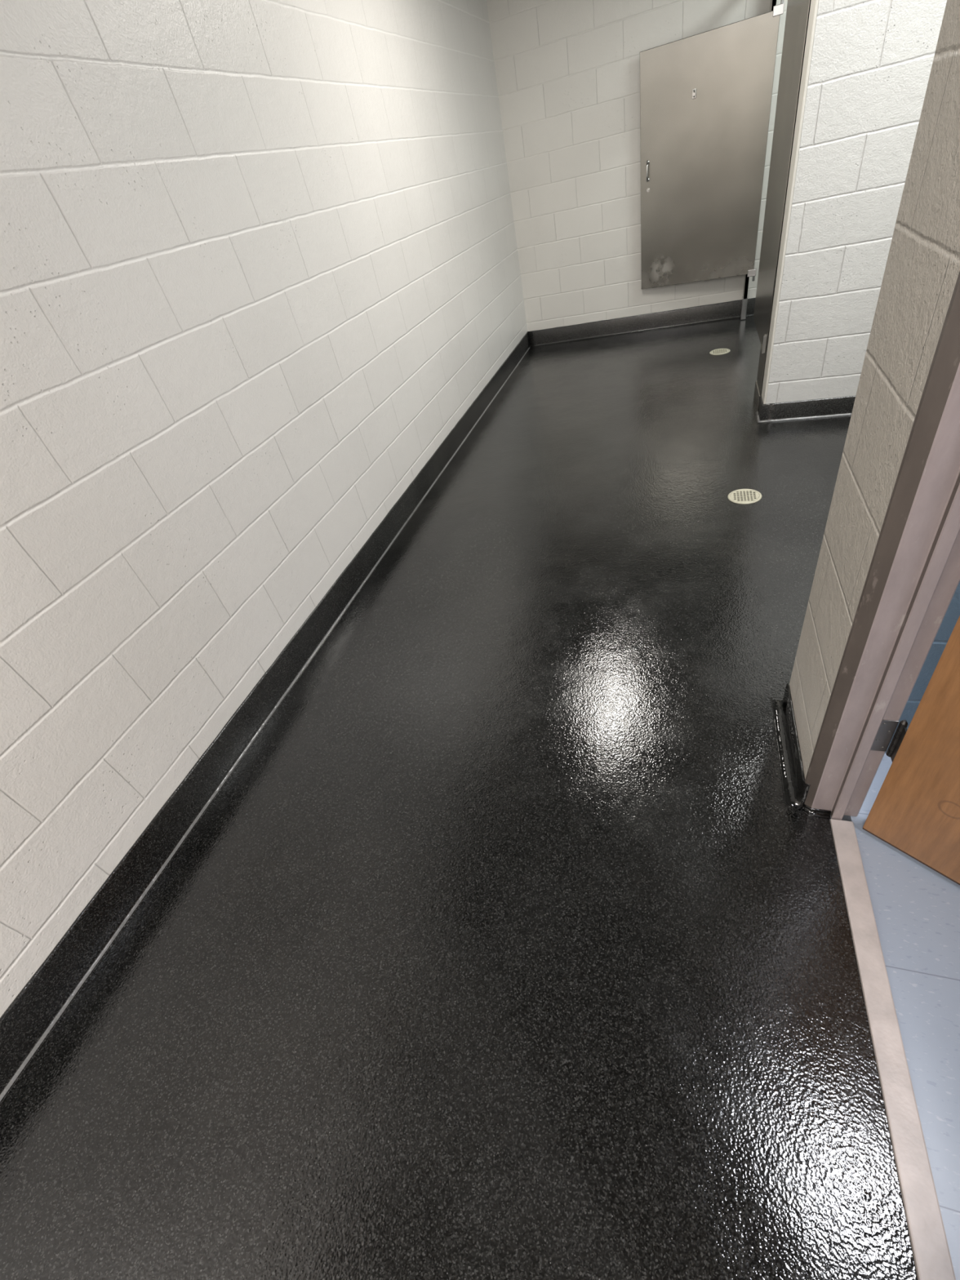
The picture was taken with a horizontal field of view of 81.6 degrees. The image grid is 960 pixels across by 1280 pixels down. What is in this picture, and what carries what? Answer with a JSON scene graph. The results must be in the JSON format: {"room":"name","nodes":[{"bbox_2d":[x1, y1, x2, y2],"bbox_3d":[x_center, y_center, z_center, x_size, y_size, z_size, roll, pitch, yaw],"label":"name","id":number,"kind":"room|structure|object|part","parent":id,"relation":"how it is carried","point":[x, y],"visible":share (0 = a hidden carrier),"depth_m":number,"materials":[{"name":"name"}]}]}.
{"room":"public restroom","nodes":[
{"label":"public restroom","id":0,"kind":"room"},
{"bbox_2d":[0,0,527,1017],"bbox_3d":[-0.904,-1.213,1.917,0.100,2.600,8.400,2,42,19],"label":"wall","id":1,"kind":"structure","parent":0,"point":[259,260],"depth_m":1.77,"materials":[{"name":"white brick"}]},
{"bbox_2d":[0,331,530,1105],"bbox_3d":[-0.610,-0.290,2.676,0.023,0.143,8.200,2,42,19],"label":"baseboard","id":2,"kind":"structure","parent":1,"relation":"attached to","point":[29,1020],"depth_m":1.81,"materials":[{"name":"black rubber"}]},
{"bbox_2d":[0,315,959,1279],"bbox_3d":[1.232,-0.128,2.120,4.078,0.100,8.400,2,42,19],"label":"floor","id":3,"kind":"structure","parent":0,"point":[510,944],"depth_m":1.37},
{"bbox_2d":[709,348,730,355],"bbox_3d":[1.879,-2.260,4.357,0.150,0.005,0.150,2,42,19],"label":"floor drain","id":4,"kind":"object","parent":3,"relation":"on","point":[719,351],"visible":1,"depth_m":4.35,"materials":[{"name":"beige plastic"}]},
{"bbox_2d":[640,0,811,410],"bbox_3d":[1.454,-2.940,3.626,0.922,2.115,2.243,2,42,19],"label":"partition","id":5,"kind":"object","parent":3,"relation":"on","point":[705,97],"depth_m":4.13,"materials":[{"name":"silver metal"}]},
{"bbox_3d":[1.330,-3.725,4.420,0.024,0.134,0.042,7,44,24],"label":"handle","id":6,"kind":"part","parent":5,"relation":"part of","materials":[{"name":"silver metal"}]},
{"bbox_3d":[1.714,-3.651,4.320,0.907,1.495,0.024,7,44,24],"label":"stall door","id":7,"kind":"part","parent":5,"relation":"part of","materials":[{"name":"silver metal"}]},
{"bbox_3d":[1.661,-2.591,3.116,0.022,1.560,0.635,2,42,19],"label":"panel","id":8,"kind":"part","parent":5,"relation":"part of","materials":[{"name":"silver metal"}]},
{"bbox_2d":[761,0,818,404],"bbox_3d":[1.438,-2.314,2.510,0.012,2.600,0.148,2,42,19],"label":"trim","id":9,"kind":"structure","parent":5,"relation":"attached to","point":[814,3],"depth_m":2.61,"materials":[{"name":"silver paint"}]},
{"bbox_2d":[727,488,761,504],"bbox_3d":[1.281,-0.697,2.692,0.150,0.005,0.150,2,42,19],"label":"floor drain","id":10,"kind":"object","parent":3,"relation":"on","point":[742,496],"visible":1,"depth_m":2.69,"materials":[{"name":"beige plastic"}]},
{"bbox_2d":[830,818,955,1279],"bbox_3d":[0.807,0.798,1.117,0.051,0.068,0.942,2,42,19],"label":"threshold","id":11,"kind":"object","parent":3,"relation":"on","point":[928,1239],"depth_m":1.04,"materials":[{"name":"stone"}]},
{"bbox_2d":[486,0,787,331],"bbox_3d":[2.093,-3.885,4.166,3.878,2.600,0.100,2,42,19],"label":"wall","id":12,"kind":"structure","parent":0,"point":[567,72],"depth_m":4.48,"materials":[{"name":"white brick"}]},
{"bbox_2d":[528,297,755,346],"bbox_3d":[2.312,-2.923,4.904,3.878,0.139,0.023,2,42,19],"label":"baseboard","id":13,"kind":"structure","parent":12,"relation":"attached to","point":[730,309],"depth_m":5.19,"materials":[{"name":"black rubber"}]},
{"bbox_2d":[765,0,946,404],"bbox_3d":[2.363,-2.278,2.188,1.948,2.600,0.150,2,42,19],"label":"wall","id":14,"kind":"structure","parent":0,"point":[872,60],"depth_m":2.52,"materials":[{"name":"white brick"}]},
{"bbox_2d":[755,395,855,422],"bbox_3d":[2.583,-1.336,2.978,1.982,0.101,0.173,2,42,19],"label":"baseboard","id":15,"kind":"structure","parent":14,"relation":"attached to","point":[841,406],"depth_m":3.18,"materials":[{"name":"black rubber"}]},
{"bbox_2d":[789,0,959,778],"bbox_3d":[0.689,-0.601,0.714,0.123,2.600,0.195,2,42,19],"label":"wall","id":16,"kind":"structure","parent":0,"point":[935,269],"depth_m":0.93,"materials":[{"name":"beige brick"}]},
{"bbox_2d":[770,683,810,812],"bbox_3d":[1.851,0.319,1.246,2.104,0.101,0.412,2,42,19],"label":"baseboard","id":17,"kind":"structure","parent":16,"relation":"attached to","point":[795,789],"depth_m":1.57,"materials":[{"name":"black rubber"}]},
{"bbox_2d":[804,271,959,884],"bbox_3d":[0.948,-0.018,0.342,0.908,2.100,0.990,2,42,19],"label":"door","id":18,"kind":"structure","parent":16,"relation":"in","point":[913,579],"depth_m":1.08,"materials":[{"name":"beige paint"}]},
{"bbox_2d":[799,804,831,819],"bbox_3d":[0.875,0.449,1.456,0.078,0.014,0.028,15,47,31],"label":"baseboard","id":19,"kind":"structure","parent":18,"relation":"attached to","point":[813,812],"depth_m":1.45,"materials":[{"name":"black rubber"}]},
{"bbox_3d":[0.893,0.212,1.229,0.032,0.104,0.004,2,42,19],"label":"hinge plate","id":20,"kind":"part","parent":18,"relation":"part of","materials":[{"name":"metal"}]}
]}

